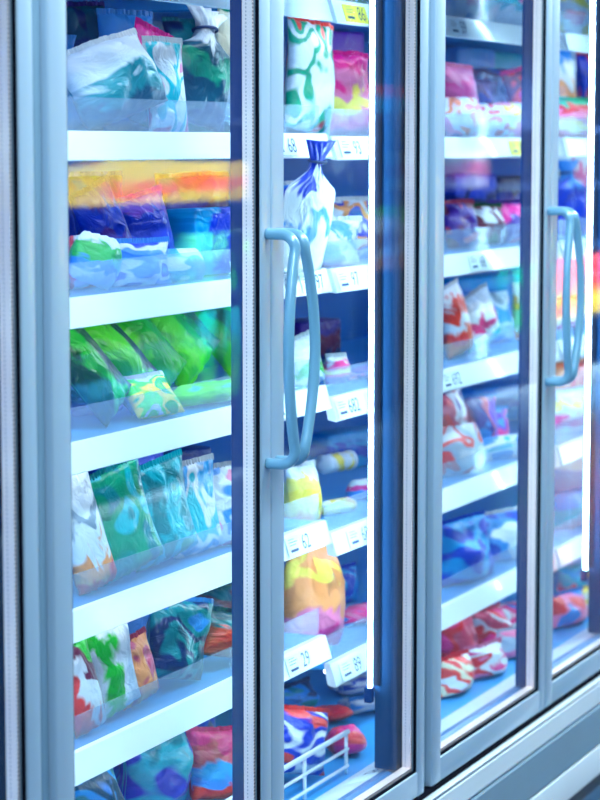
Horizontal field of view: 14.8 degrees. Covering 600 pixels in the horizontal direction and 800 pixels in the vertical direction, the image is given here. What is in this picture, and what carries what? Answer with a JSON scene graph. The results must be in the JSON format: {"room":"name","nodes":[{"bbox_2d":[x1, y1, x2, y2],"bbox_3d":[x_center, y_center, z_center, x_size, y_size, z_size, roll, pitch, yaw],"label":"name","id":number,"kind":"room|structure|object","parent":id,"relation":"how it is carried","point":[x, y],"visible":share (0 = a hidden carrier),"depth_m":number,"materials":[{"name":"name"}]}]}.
{"room":"supermarket","nodes":[
{"label":"supermarket","id":0,"kind":"room"},
{"bbox_2d":[555,60,587,470],"bbox_3d":[1.269,-1.139,9.239,0.100,3.600,26.000,3,7,24],"label":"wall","id":1,"kind":"structure","parent":0,"point":[577,465],"depth_m":8.64,"materials":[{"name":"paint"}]},
{"bbox_2d":[582,785,599,799],"bbox_3d":[3.226,0.772,8.555,4.800,0.050,26.000,3,7,24],"label":"floor","id":2,"kind":"structure","parent":0,"point":[595,794],"depth_m":6.01,"materials":[{"name":"plastic"}]},
{"bbox_2d":[0,0,41,799],"bbox_3d":[-1.060,0.141,2.870,0.929,2.448,1.570,3,7,24],"label":"freezer","id":3,"kind":"object","parent":2,"relation":"on","point":[20,672],"visible":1,"depth_m":3.37,"materials":[{"name":"metal"}]},
{"bbox_2d":[32,0,434,799],"bbox_3d":[-0.411,-0.016,4.291,0.929,2.448,1.570,3,7,24],"label":"freezer","id":4,"kind":"object","parent":2,"relation":"on","point":[265,394],"visible":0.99,"depth_m":4.20,"materials":[{"name":"metal"}]},
{"bbox_2d":[67,34,87,130],"bbox_3d":[-0.428,-0.598,4.372,0.062,0.185,0.075,1,6,11],"label":"bag","id":5,"kind":"object","parent":4,"relation":"on","point":[74,123],"visible":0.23,"depth_m":4.36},
{"bbox_2d":[66,0,104,130],"bbox_3d":[-0.425,-0.657,4.562,0.122,0.260,0.094,1,6,6],"label":"bag","id":6,"kind":"object","parent":4,"relation":"on","point":[81,16],"visible":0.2,"depth_m":4.52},
{"bbox_2d":[73,639,106,738],"bbox_3d":[-0.393,0.509,4.136,0.112,0.185,0.068,-3,7,-23],"label":"bag","id":7,"kind":"object","parent":4,"relation":"on","point":[89,707],"visible":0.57,"depth_m":4.11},
{"bbox_2d":[71,472,116,595],"bbox_3d":[-0.393,0.227,4.147,0.138,0.241,0.079,-2,7,-15],"label":"pouch","id":8,"kind":"object","parent":4,"relation":"on","point":[93,565],"visible":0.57,"depth_m":4.12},
{"bbox_2d":[69,231,121,290],"bbox_3d":[-0.364,-0.247,4.120,0.107,0.110,0.064,-3,7,-24],"label":"bag","id":9,"kind":"object","parent":4,"relation":"on","point":[95,259],"visible":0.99,"depth_m":4.10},
{"bbox_2d":[68,170,122,235],"bbox_3d":[-0.419,-0.365,4.738,0.124,0.208,0.202,6,9,43],"label":"bag","id":10,"kind":"object","parent":4,"relation":"on","point":[77,180],"visible":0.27,"depth_m":4.72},
{"bbox_2d":[68,174,131,238],"bbox_3d":[-0.371,-0.321,4.354,0.150,0.205,0.086,-2,7,-18],"label":"bag","id":11,"kind":"object","parent":4,"relation":"on","point":[95,209],"visible":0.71,"depth_m":4.32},
{"bbox_2d":[75,768,124,799],"bbox_3d":[-0.392,0.774,4.342,0.132,0.206,0.139,-2,7,-17],"label":"bag","id":12,"kind":"object","parent":4,"relation":"on","point":[104,786],"visible":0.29,"depth_m":4.30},
{"bbox_2d":[70,328,131,427],"bbox_3d":[-0.394,-0.064,4.200,0.216,0.226,0.086,-3,7,-24],"label":"bag","id":13,"kind":"object","parent":4,"relation":"on","point":[93,376],"visible":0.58,"depth_m":4.18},
{"bbox_2d":[87,623,140,717],"bbox_3d":[-0.354,0.486,4.236,0.180,0.208,0.059,-6,8,-42],"label":"bag","id":14,"kind":"object","parent":4,"relation":"on","point":[110,650],"visible":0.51,"depth_m":4.22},
{"bbox_2d":[67,28,167,130],"bbox_3d":[-0.342,-0.581,4.186,0.115,0.193,0.273,4,7,30],"label":"bag","id":15,"kind":"object","parent":4,"relation":"on","point":[112,78],"visible":0.89,"depth_m":4.13,"materials":[{"name":"plastic"}]},
{"bbox_2d":[84,323,157,415],"bbox_3d":[-0.356,-0.085,4.391,0.217,0.226,0.088,-2,7,-19],"label":"bag","id":16,"kind":"object","parent":4,"relation":"on","point":[129,360],"visible":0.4,"depth_m":4.37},
{"bbox_2d":[96,8,153,131],"bbox_3d":[-0.344,-0.640,4.504,0.087,0.239,0.139,2,7,19],"label":"bag","id":17,"kind":"object","parent":4,"relation":"on","point":[110,20],"visible":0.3,"depth_m":4.46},
{"bbox_2d":[89,459,164,585],"bbox_3d":[-0.329,0.218,4.258,0.220,0.235,0.060,-6,9,-42],"label":"pouch","id":18,"kind":"object","parent":4,"relation":"on","point":[133,539],"visible":0.71,"depth_m":4.25,"materials":[{"name":"plastic"}]},
{"bbox_2d":[111,236,171,287],"bbox_3d":[-0.295,-0.257,4.295,0.073,0.091,0.167,2,7,19],"label":"bag","id":19,"kind":"object","parent":4,"relation":"on","point":[144,260],"visible":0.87,"depth_m":4.26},
{"bbox_2d":[124,626,159,710],"bbox_3d":[-0.310,0.504,4.348,0.078,0.148,0.111,1,6,10],"label":"bag","id":20,"kind":"object","parent":4,"relation":"on","point":[142,658],"visible":0.56,"depth_m":4.33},
{"bbox_2d":[66,0,217,10],"bbox_3d":[-0.528,-0.768,4.261,0.552,0.015,1.546,3,7,24],"label":"shelf","id":21,"kind":"object","parent":4,"relation":"attached to","point":[148,5],"depth_m":4.82,"materials":[{"name":"white metal"}]},
{"bbox_2d":[115,184,174,248],"bbox_3d":[-0.296,-0.325,4.478,0.092,0.185,0.159,2,7,15],"label":"bag","id":22,"kind":"object","parent":4,"relation":"on","point":[144,212],"visible":0.51,"depth_m":4.44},
{"bbox_2d":[69,273,230,297],"bbox_3d":[-0.528,-0.205,4.323,0.552,0.015,1.546,3,7,24],"label":"shelf","id":23,"kind":"object","parent":4,"relation":"attached to","point":[217,283],"depth_m":4.28,"materials":[{"name":"white metal"}]},
{"bbox_2d":[127,17,173,127],"bbox_3d":[-0.289,-0.622,4.428,0.164,0.221,0.061,-6,9,-44],"label":"bag","id":24,"kind":"object","parent":4,"relation":"on","point":[143,28],"visible":0.17,"depth_m":4.41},
{"bbox_2d":[116,319,186,385],"bbox_3d":[-0.316,-0.107,4.585,0.223,0.226,0.089,-3,7,-22],"label":"bag","id":25,"kind":"object","parent":4,"relation":"on","point":[143,332],"visible":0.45,"depth_m":4.58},
{"bbox_2d":[113,732,193,799],"bbox_3d":[-0.295,0.749,4.639,0.162,0.190,0.170,0,6,-3],"label":"bag","id":26,"kind":"object","parent":4,"relation":"on","point":[163,771],"visible":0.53,"depth_m":4.57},
{"bbox_2d":[123,370,184,418],"bbox_3d":[-0.282,-0.008,4.343,0.078,0.084,0.135,5,8,36],"label":"bag","id":27,"kind":"object","parent":4,"relation":"on","point":[150,395],"visible":0.91,"depth_m":4.33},
{"bbox_2d":[142,35,188,131],"bbox_3d":[-0.252,-0.591,4.331,0.107,0.180,0.049,-5,8,-39],"label":"bag","id":28,"kind":"object","parent":4,"relation":"on","point":[170,115],"visible":0.82,"depth_m":4.32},
{"bbox_2d":[136,449,198,572],"bbox_3d":[-0.265,0.210,4.408,0.055,0.218,0.223,5,8,40],"label":"pouch","id":29,"kind":"object","parent":4,"relation":"on","point":[162,478],"visible":0.62,"depth_m":4.41,"materials":[{"name":"plastic"}]},
{"bbox_2d":[146,597,213,679],"bbox_3d":[-0.238,0.462,4.496,0.113,0.200,0.201,1,6,11],"label":"bag","id":30,"kind":"object","parent":4,"relation":"on","point":[176,634],"visible":0.77,"depth_m":4.46,"materials":[{"name":"plastic"}]},
{"bbox_2d":[148,314,212,386],"bbox_3d":[-0.271,-0.129,4.789,0.220,0.226,0.098,-2,7,-20],"label":"bag","id":31,"kind":"object","parent":4,"relation":"on","point":[175,329],"visible":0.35,"depth_m":4.78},
{"bbox_2d":[167,248,204,281],"bbox_3d":[-0.227,-0.259,4.435,0.046,0.064,0.140,5,8,39],"label":"bag","id":32,"kind":"object","parent":4,"relation":"on","point":[184,264],"visible":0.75,"depth_m":4.42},
{"bbox_2d":[71,380,307,441],"bbox_3d":[-0.528,0.042,4.351,0.552,0.015,1.546,3,7,24],"label":"shelf","id":33,"kind":"object","parent":4,"relation":"attached to","point":[123,427],"depth_m":4.30,"materials":[{"name":"white metal"}]},
{"bbox_2d":[72,518,314,607],"bbox_3d":[-0.528,0.331,4.383,0.552,0.015,1.546,3,7,24],"label":"shelf","id":34,"kind":"object","parent":4,"relation":"attached to","point":[171,573],"depth_m":4.36,"materials":[{"name":"white metal"}]},
{"bbox_2d":[74,632,316,749],"bbox_3d":[-0.528,0.581,4.410,0.552,0.015,1.546,3,7,24],"label":"shelf","id":35,"kind":"object","parent":4,"relation":"attached to","point":[174,699],"depth_m":4.42,"materials":[{"name":"white metal"}]},
{"bbox_2d":[166,206,230,274],"bbox_3d":[-0.192,-0.319,4.644,0.096,0.137,0.183,4,7,31],"label":"bag","id":36,"kind":"object","parent":4,"relation":"on","point":[207,230],"visible":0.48,"depth_m":4.57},
{"bbox_2d":[174,453,223,558],"bbox_3d":[-0.204,0.208,4.538,0.057,0.194,0.159,4,8,34],"label":"pouch","id":37,"kind":"object","parent":4,"relation":"on","point":[198,471],"visible":0.55,"depth_m":4.54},
{"bbox_2d":[181,312,219,383],"bbox_3d":[-0.254,-0.144,4.925,0.097,0.226,0.240,3,7,29],"label":"bag","id":38,"kind":"object","parent":4,"relation":"on","point":[211,340],"visible":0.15,"depth_m":4.95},
{"bbox_2d":[173,379,230,406],"bbox_3d":[-0.184,-0.013,4.565,0.220,0.045,0.086,-6,9,-43],"label":"bag","id":39,"kind":"object","parent":4,"relation":"on","point":[194,394],"visible":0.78,"depth_m":4.52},
{"bbox_2d":[182,4,229,131],"bbox_3d":[-0.202,-0.649,4.534,0.117,0.252,0.175,1,6,13],"label":"bag","id":40,"kind":"object","parent":4,"relation":"on","point":[206,65],"visible":0.83,"depth_m":4.51,"materials":[{"name":"plastic"}]},
{"bbox_2d":[186,725,231,799],"bbox_3d":[-0.171,0.744,4.752,0.119,0.176,0.187,1,6,9],"label":"bag","id":41,"kind":"object","parent":4,"relation":"on","point":[211,772],"visible":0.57,"depth_m":4.70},
{"bbox_2d":[195,582,231,607],"bbox_3d":[-0.204,0.455,4.968,0.213,0.109,0.116,-4,7,-32],"label":"bag","id":42,"kind":"object","parent":4,"relation":"on","point":[222,596],"visible":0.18,"depth_m":4.97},
{"bbox_2d":[204,606,231,657],"bbox_3d":[-0.152,0.472,4.692,0.162,0.136,0.109,-3,7,-26],"label":"bag","id":43,"kind":"object","parent":4,"relation":"on","point":[218,642],"visible":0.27,"depth_m":4.64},
{"bbox_2d":[213,461,231,545],"bbox_3d":[-0.140,0.207,4.661,0.175,0.167,0.068,-6,8,-42],"label":"pouch","id":44,"kind":"object","parent":4,"relation":"on","point":[221,471],"visible":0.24,"depth_m":4.63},
{"bbox_2d":[215,8,229,123],"bbox_3d":[-0.137,-0.670,4.684,0.083,0.260,0.199,2,6,14],"label":"bag","id":45,"kind":"object","parent":4,"relation":"on","point":[222,36],"visible":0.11,"depth_m":4.65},
{"bbox_2d":[284,704,328,775],"bbox_3d":[-0.028,0.717,4.907,0.254,0.195,0.128,-4,7,-29],"label":"bag","id":46,"kind":"object","parent":4,"relation":"on","point":[305,728],"visible":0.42,"depth_m":4.89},
{"bbox_2d":[284,139,335,273],"bbox_3d":[0.016,-0.394,4.711,0.080,0.272,0.189,3,7,26],"label":"bag","id":47,"kind":"object","parent":4,"relation":"on","point":[308,200],"visible":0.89,"depth_m":4.68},
{"bbox_2d":[87,0,599,799],"bbox_3d":[0.238,-0.173,5.712,0.929,2.448,1.570,3,7,24],"label":"freezer","id":48,"kind":"object","parent":2,"relation":"on","point":[529,730],"visible":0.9,"depth_m":5.56,"materials":[{"name":"metal"}]},
{"bbox_2d":[154,171,228,208],"bbox_3d":[-0.239,-0.411,5.194,0.245,0.207,0.122,-4,8,-35],"label":"bag","id":49,"kind":"object","parent":48,"relation":"on","point":[199,189],"visible":0.45,"depth_m":5.16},
{"bbox_2d":[162,16,229,131],"bbox_3d":[-0.212,-0.719,5.156,0.105,0.264,0.272,3,7,27],"label":"bag","id":50,"kind":"object","parent":48,"relation":"on","point":[177,27],"visible":0.11,"depth_m":5.07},
{"bbox_2d":[195,307,230,377],"bbox_3d":[-0.171,-0.160,5.225,0.240,0.254,0.115,-2,7,-19],"label":"bag","id":51,"kind":"object","parent":48,"relation":"on","point":[217,321],"visible":0.27,"depth_m":5.18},
{"bbox_2d":[284,675,318,706],"bbox_3d":[-0.020,0.707,5.529,0.121,0.078,0.140,-2,6,-14],"label":"bag","id":52,"kind":"object","parent":48,"relation":"on","point":[300,692],"visible":0.52,"depth_m":5.50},
{"bbox_2d":[284,459,321,520],"bbox_3d":[0.003,0.206,5.071,0.095,0.146,0.095,-1,6,-13],"label":"bag","id":53,"kind":"object","parent":48,"relation":"on","point":[302,489],"visible":0.7,"depth_m":5.03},
{"bbox_2d":[284,17,334,135],"bbox_3d":[0.022,-0.703,5.011,0.188,0.264,0.097,-5,8,-37],"label":"bag","id":54,"kind":"object","parent":48,"relation":"on","point":[309,82],"visible":0.89,"depth_m":4.96,"materials":[{"name":"plastic"}]},
{"bbox_2d":[294,329,324,384],"bbox_3d":[0.008,-0.084,5.052,0.083,0.141,0.125,2,6,15],"label":"bag","id":55,"kind":"object","parent":48,"relation":"on","point":[301,341],"visible":0.35,"depth_m":5.02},
{"bbox_2d":[152,9,470,41],"bbox_3d":[0.121,-0.922,5.683,0.552,0.015,1.546,3,7,24],"label":"shelf","id":56,"kind":"object","parent":48,"relation":"attached to","point":[157,20],"depth_m":5.49,"materials":[{"name":"white metal"}]},
{"bbox_2d":[284,546,345,645],"bbox_3d":[0.024,0.436,5.148,0.132,0.246,0.210,1,6,13],"label":"bag","id":57,"kind":"object","parent":48,"relation":"on","point":[314,582],"visible":0.73,"depth_m":5.09,"materials":[{"name":"plastic"}]},
{"bbox_2d":[294,317,340,363],"bbox_3d":[0.012,-0.143,5.713,0.100,0.112,0.178,4,8,35],"label":"food box","id":58,"kind":"object","parent":48,"relation":"on","point":[330,328],"visible":0.31,"depth_m":5.71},
{"bbox_2d":[287,31,363,132],"bbox_3d":[0.065,-0.785,5.758,0.079,0.264,0.217,5,8,40],"label":"food box","id":59,"kind":"object","parent":48,"relation":"on","point":[342,40],"visible":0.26,"depth_m":5.75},
{"bbox_2d":[306,424,367,470],"bbox_3d":[0.125,0.124,6.042,0.090,0.096,0.255,6,8,41],"label":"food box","id":60,"kind":"object","parent":48,"relation":"on","point":[354,438],"visible":0.38,"depth_m":5.97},
{"bbox_2d":[316,450,357,473],"bbox_3d":[0.088,0.148,5.499,0.048,0.048,0.122,5,8,37],"label":"bag","id":61,"kind":"object","parent":48,"relation":"on","point":[348,459],"visible":1,"depth_m":5.47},
{"bbox_2d":[323,352,350,383],"bbox_3d":[0.082,-0.073,5.265,0.065,0.072,0.063,-1,6,-10],"label":"bag","id":62,"kind":"object","parent":48,"relation":"on","point":[337,369],"visible":0.92,"depth_m":5.24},
{"bbox_2d":[322,497,356,514],"bbox_3d":[0.085,0.241,5.272,0.107,0.033,0.074,-2,7,-21],"label":"bag","id":63,"kind":"object","parent":48,"relation":"on","point":[340,505],"visible":0.94,"depth_m":5.24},
{"bbox_2d":[322,215,361,265],"bbox_3d":[0.063,-0.346,5.051,0.087,0.111,0.240,6,8,42],"label":"bag","id":64,"kind":"object","parent":48,"relation":"on","point":[341,247],"visible":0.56,"depth_m":5.06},
{"bbox_2d":[325,724,366,755],"bbox_3d":[0.103,0.758,5.155,0.086,0.060,0.101,-2,6,-14],"label":"bag","id":65,"kind":"object","parent":48,"relation":"on","point":[357,742],"visible":0.77,"depth_m":5.12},
{"bbox_2d":[340,561,357,603],"bbox_3d":[0.093,0.453,5.658,0.098,0.100,0.117,0,6,2],"label":"bag","id":66,"kind":"object","parent":48,"relation":"on","point":[349,571],"visible":0.43,"depth_m":5.66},
{"bbox_2d":[330,50,368,135],"bbox_3d":[0.098,-0.694,5.244,0.157,0.195,0.135,-2,7,-15],"label":"bag","id":67,"kind":"object","parent":48,"relation":"on","point":[350,116],"visible":0.53,"depth_m":5.21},
{"bbox_2d":[333,196,368,258],"bbox_3d":[0.118,-0.398,5.354,0.106,0.147,0.152,1,6,9],"label":"bag","id":68,"kind":"object","parent":48,"relation":"on","point":[355,205],"visible":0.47,"depth_m":5.33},
{"bbox_2d":[328,672,374,695],"bbox_3d":[0.142,0.700,5.744,0.139,0.046,0.149,-1,6,-9],"label":"bag","id":69,"kind":"object","parent":48,"relation":"on","point":[357,684],"visible":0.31,"depth_m":5.68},
{"bbox_2d":[344,602,366,626],"bbox_3d":[0.130,0.504,5.440,0.143,0.046,0.074,-5,8,-37],"label":"bag","id":70,"kind":"object","parent":48,"relation":"on","point":[356,614],"visible":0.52,"depth_m":5.41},
{"bbox_2d":[337,692,374,713],"bbox_3d":[0.158,0.722,5.544,0.130,0.045,0.108,-1,6,-8],"label":"bag","id":71,"kind":"object","parent":48,"relation":"on","point":[356,703],"visible":0.38,"depth_m":5.50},
{"bbox_2d":[197,337,518,396],"bbox_3d":[0.121,-0.084,5.775,0.552,0.015,1.546,3,7,24],"label":"shelf","id":72,"kind":"object","parent":48,"relation":"attached to","point":[494,357],"depth_m":5.82,"materials":[{"name":"white metal"}]},
{"bbox_2d":[284,456,517,530],"bbox_3d":[0.121,0.208,5.807,0.552,0.015,1.546,3,7,24],"label":"shelf","id":73,"kind":"object","parent":48,"relation":"attached to","point":[334,485],"depth_m":5.76,"materials":[{"name":"white metal"}]},
{"bbox_2d":[309,545,516,669],"bbox_3d":[0.121,0.493,5.839,0.552,0.015,1.546,3,7,24],"label":"shelf","id":74,"kind":"object","parent":48,"relation":"attached to","point":[456,598],"depth_m":5.82,"materials":[{"name":"white metal"}]},
{"bbox_2d":[321,241,519,268],"bbox_3d":[0.121,-0.358,5.745,0.552,0.015,1.546,3,7,24],"label":"shelf","id":75,"kind":"object","parent":48,"relation":"attached to","point":[493,253],"depth_m":5.80,"materials":[{"name":"white metal"}]},
{"bbox_2d":[443,388,468,426],"bbox_3d":[0.398,0.069,5.990,0.130,0.218,0.109,-1,6,-9],"label":"bag","id":76,"kind":"object","parent":48,"relation":"on","point":[454,409],"visible":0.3,"depth_m":5.95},
{"bbox_2d":[443,278,472,358],"bbox_3d":[0.390,-0.208,5.891,0.122,0.203,0.089,-2,7,-15],"label":"bag","id":77,"kind":"object","parent":48,"relation":"on","point":[457,330],"visible":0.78,"depth_m":5.86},
{"bbox_2d":[441,648,474,697],"bbox_3d":[0.380,0.674,5.718,0.111,0.102,0.115,-1,6,-9],"label":"bag","id":78,"kind":"object","parent":48,"relation":"on","point":[457,669],"visible":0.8,"depth_m":5.67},
{"bbox_2d":[441,615,477,656],"bbox_3d":[0.403,0.601,6.009,0.130,0.184,0.140,1,6,10],"label":"bag","id":79,"kind":"object","parent":48,"relation":"on","point":[461,634],"visible":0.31,"depth_m":5.95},
{"bbox_2d":[444,199,478,248],"bbox_3d":[0.409,-0.452,5.927,0.087,0.128,0.146,5,8,38],"label":"bag","id":80,"kind":"object","parent":48,"relation":"on","point":[460,220],"visible":0.88,"depth_m":5.88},
{"bbox_2d":[445,62,478,136],"bbox_3d":[0.409,-0.769,5.936,0.149,0.193,0.102,-3,7,-25],"label":"bag","id":81,"kind":"object","parent":48,"relation":"on","point":[459,78],"visible":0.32,"depth_m":5.89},
{"bbox_2d":[442,422,484,477],"bbox_3d":[0.408,0.126,5.885,0.215,0.127,0.065,-6,9,-43],"label":"bag","id":82,"kind":"object","parent":48,"relation":"on","point":[463,446],"visible":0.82,"depth_m":5.86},
{"bbox_2d":[445,97,483,136],"bbox_3d":[0.407,-0.711,5.819,0.076,0.103,0.194,3,7,25],"label":"bag","id":83,"kind":"object","parent":48,"relation":"on","point":[464,116],"visible":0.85,"depth_m":5.78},
{"bbox_2d":[446,0,484,20],"bbox_3d":[0.406,-1.028,5.806,0.096,0.164,0.203,3,7,27],"label":"bag","id":84,"kind":"object","parent":48,"relation":"on","point":[470,9],"visible":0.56,"depth_m":5.75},
{"bbox_2d":[442,510,495,586],"bbox_3d":[0.423,0.382,5.975,0.114,0.171,0.247,3,7,24],"label":"bag","id":85,"kind":"object","parent":48,"relation":"on","point":[467,556],"visible":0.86,"depth_m":5.92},
{"bbox_2d":[464,392,497,438],"bbox_3d":[0.485,0.065,6.232,0.108,0.172,0.098,-1,6,-9],"label":"bag","id":86,"kind":"object","parent":48,"relation":"on","point":[481,410],"visible":0.56,"depth_m":6.20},
{"bbox_2d":[464,282,499,354],"bbox_3d":[0.460,-0.212,6.012,0.187,0.185,0.102,-3,7,-27],"label":"bag","id":87,"kind":"object","parent":48,"relation":"on","point":[485,325],"visible":0.7,"depth_m":5.98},
{"bbox_2d":[464,636,507,679],"bbox_3d":[0.474,0.660,5.912,0.169,0.088,0.091,-6,9,-43],"label":"bag","id":88,"kind":"object","parent":48,"relation":"on","point":[488,658],"visible":0.8,"depth_m":5.87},
{"bbox_2d":[473,203,506,244],"bbox_3d":[0.499,-0.469,6.148,0.082,0.113,0.144,4,7,30],"label":"bag","id":89,"kind":"object","parent":48,"relation":"on","point":[491,224],"visible":0.86,"depth_m":6.11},
{"bbox_2d":[472,602,512,644],"bbox_3d":[0.489,0.610,6.203,0.147,0.123,0.119,-2,7,-15],"label":"bag","id":90,"kind":"object","parent":48,"relation":"on","point":[492,618],"visible":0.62,"depth_m":6.15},
{"bbox_2d":[479,103,509,137],"bbox_3d":[0.498,-0.735,6.093,0.182,0.092,0.075,-6,9,-43],"label":"bag","id":91,"kind":"object","parent":48,"relation":"on","point":[496,120],"visible":0.59,"depth_m":6.08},
{"bbox_2d":[482,433,517,461],"bbox_3d":[0.539,0.126,6.180,0.294,0.063,0.061,-6,8,-41],"label":"bag","id":92,"kind":"object","parent":48,"relation":"on","point":[501,446],"visible":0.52,"depth_m":6.14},
{"bbox_2d":[484,506,516,562],"bbox_3d":[0.535,0.365,6.236,0.253,0.148,0.105,-3,7,-29],"label":"bag","id":93,"kind":"object","parent":48,"relation":"on","point":[501,525],"visible":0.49,"depth_m":6.20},
{"bbox_2d":[488,286,514,343],"bbox_3d":[0.540,-0.232,6.341,0.129,0.153,0.088,-3,7,-26],"label":"bag","id":94,"kind":"object","parent":48,"relation":"on","point":[499,296],"visible":0.53,"depth_m":6.31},
{"bbox_2d":[484,0,521,25],"bbox_3d":[0.551,-1.066,6.149,0.083,0.164,0.253,5,8,39],"label":"bag","id":95,"kind":"object","parent":48,"relation":"on","point":[498,11],"visible":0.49,"depth_m":6.09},
{"bbox_2d":[486,199,519,242],"bbox_3d":[0.568,-0.485,6.274,0.084,0.118,0.188,4,7,30],"label":"bag","id":96,"kind":"object","parent":48,"relation":"on","point":[510,208],"visible":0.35,"depth_m":6.24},
{"bbox_2d":[496,626,515,657],"bbox_3d":[0.583,0.636,6.141,0.089,0.086,0.185,4,7,31],"label":"bag","id":97,"kind":"object","parent":48,"relation":"on","point":[508,643],"visible":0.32,"depth_m":6.08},
{"bbox_2d":[496,102,520,137],"bbox_3d":[0.568,-0.755,6.251,0.051,0.097,0.185,6,8,42],"label":"bag","id":98,"kind":"object","parent":48,"relation":"on","point":[513,110],"visible":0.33,"depth_m":6.23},
{"bbox_2d":[361,32,589,633],"bbox_3d":[0.887,-0.329,7.133,0.929,2.448,1.570,3,7,24],"label":"freezer","id":99,"kind":"object","parent":2,"relation":"on","point":[568,542],"visible":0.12,"depth_m":6.67,"materials":[{"name":"metal"}]},
{"bbox_2d":[444,173,495,202],"bbox_3d":[0.474,-0.568,6.738,0.100,0.182,0.202,5,8,41],"label":"food box","id":100,"kind":"object","parent":99,"relation":"on","point":[480,187],"visible":0.35,"depth_m":6.68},
{"bbox_2d":[445,47,494,136],"bbox_3d":[0.485,-0.897,6.775,0.078,0.264,0.211,4,8,35],"label":"food box","id":101,"kind":"object","parent":99,"relation":"on","point":[475,57],"visible":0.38,"depth_m":6.72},
{"bbox_2d":[444,272,519,313],"bbox_3d":[0.528,-0.289,6.841,0.090,0.157,0.432,5,8,39],"label":"food box","id":102,"kind":"object","parent":99,"relation":"on","point":[467,283],"visible":0.24,"depth_m":6.81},
{"bbox_2d":[461,379,517,420],"bbox_3d":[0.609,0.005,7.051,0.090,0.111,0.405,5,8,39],"label":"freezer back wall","id":103,"kind":"structure","parent":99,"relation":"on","point":[506,391],"depth_m":7.00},
{"bbox_2d":[477,68,506,103],"bbox_3d":[0.550,-0.838,6.540,0.182,0.197,0.094,-4,8,-34],"label":"bag","id":104,"kind":"object","parent":99,"relation":"on","point":[498,93],"visible":0.3,"depth_m":6.52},
{"bbox_2d":[496,175,520,199],"bbox_3d":[0.638,-0.607,7.147,0.100,0.170,0.270,4,8,35],"label":"food box","id":105,"kind":"object","parent":99,"relation":"on","point":[507,186],"visible":0.21,"depth_m":7.05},
{"bbox_2d":[495,52,521,69],"bbox_3d":[0.643,-0.940,7.169,0.075,0.264,0.266,5,8,40],"label":"food box","id":106,"kind":"object","parent":99,"relation":"on","point":[508,61],"visible":0.06,"depth_m":7.09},
{"bbox_2d":[445,40,575,59],"bbox_3d":[0.770,-1.079,7.104,0.552,0.015,1.546,3,7,24],"label":"shelf","id":107,"kind":"object","parent":99,"relation":"attached to","point":[498,47],"depth_m":6.71,"materials":[{"name":"white metal"}]},
{"bbox_2d":[500,66,521,102],"bbox_3d":[0.632,-0.837,6.447,0.209,0.216,0.067,-6,9,-44],"label":"bag","id":108,"kind":"object","parent":99,"relation":"on","point":[512,78],"visible":0.31,"depth_m":6.39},
{"bbox_2d":[442,470,583,547],"bbox_3d":[0.770,0.336,7.260,0.552,0.015,1.546,3,7,24],"label":"shelf","id":109,"kind":"object","parent":99,"relation":"attached to","point":[572,537],"depth_m":7.27,"materials":[{"name":"white metal"}]},
{"bbox_2d":[444,233,586,240],"bbox_3d":[0.770,-0.514,7.166,0.552,0.015,1.546,3,7,24],"label":"shelf","id":110,"kind":"object","parent":99,"relation":"attached to","point":[584,236],"depth_m":6.69,"materials":[{"name":"white metal"}]},
{"bbox_2d":[508,420,583,445],"bbox_3d":[0.770,0.051,7.228,0.552,0.015,1.546,3,7,24],"label":"shelf","id":111,"kind":"object","parent":99,"relation":"attached to","point":[576,438],"depth_m":6.65,"materials":[{"name":"white metal"}]},
{"bbox_2d":[509,304,585,341],"bbox_3d":[0.770,-0.240,7.196,0.552,0.015,1.546,3,7,24],"label":"shelf","id":112,"kind":"object","parent":99,"relation":"attached to","point":[559,336],"depth_m":6.59,"materials":[{"name":"white metal"}]},
{"bbox_2d":[559,50,576,97],"bbox_3d":[0.765,-0.886,6.673,0.091,0.264,0.113,0,6,4],"label":"bag","id":113,"kind":"object","parent":99,"relation":"on","point":[566,73],"visible":0.33,"depth_m":6.64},
{"bbox_2d":[554,487,582,529],"bbox_3d":[0.809,0.315,6.849,0.139,0.115,0.287,2,7,19],"label":"bag","id":114,"kind":"object","parent":99,"relation":"on","point":[568,504],"visible":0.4,"depth_m":6.76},
{"bbox_2d":[555,386,584,434],"bbox_3d":[0.780,0.030,6.721,0.066,0.134,0.201,5,8,41],"label":"bag","id":115,"kind":"object","parent":99,"relation":"on","point":[569,403],"visible":0.74,"depth_m":6.69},
{"bbox_2d":[553,585,587,628],"bbox_3d":[0.756,0.585,6.535,0.142,0.101,0.105,-2,7,-16],"label":"bag","id":116,"kind":"object","parent":99,"relation":"on","point":[569,606],"visible":0.84,"depth_m":6.50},
{"bbox_2d":[553,563,587,592],"bbox_3d":[0.803,0.542,7.000,0.132,0.084,0.122,1,6,5],"label":"bag","id":117,"kind":"object","parent":99,"relation":"on","point":[568,577],"visible":0.56,"depth_m":6.95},
{"bbox_2d":[556,358,584,404],"bbox_3d":[0.813,-0.025,6.971,0.097,0.189,0.277,4,7,29],"label":"bag","id":118,"kind":"object","parent":99,"relation":"on","point":[579,380],"visible":0.15,"depth_m":6.95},
{"bbox_2d":[557,160,586,235],"bbox_3d":[0.776,-0.594,6.787,0.189,0.222,0.093,-6,9,-44],"label":"bag","id":119,"kind":"object","parent":99,"relation":"on","point":[571,193],"visible":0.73,"depth_m":6.75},
{"bbox_2d":[559,96,588,137],"bbox_3d":[0.765,-0.799,6.550,0.058,0.118,0.253,6,8,42],"label":"bag","id":120,"kind":"object","parent":99,"relation":"on","point":[573,112],"visible":0.62,"depth_m":6.53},
{"bbox_2d":[560,0,589,35],"bbox_3d":[0.795,-1.125,6.683,0.238,0.164,0.072,-6,9,-43],"label":"bag","id":121,"kind":"object","parent":99,"relation":"on","point":[574,14],"visible":0.48,"depth_m":6.64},
{"bbox_2d":[575,52,588,97],"bbox_3d":[0.870,-0.916,6.948,0.115,0.264,0.081,-4,7,-29],"label":"bag","id":122,"kind":"object","parent":99,"relation":"on","point":[582,59],"visible":0.3,"depth_m":6.91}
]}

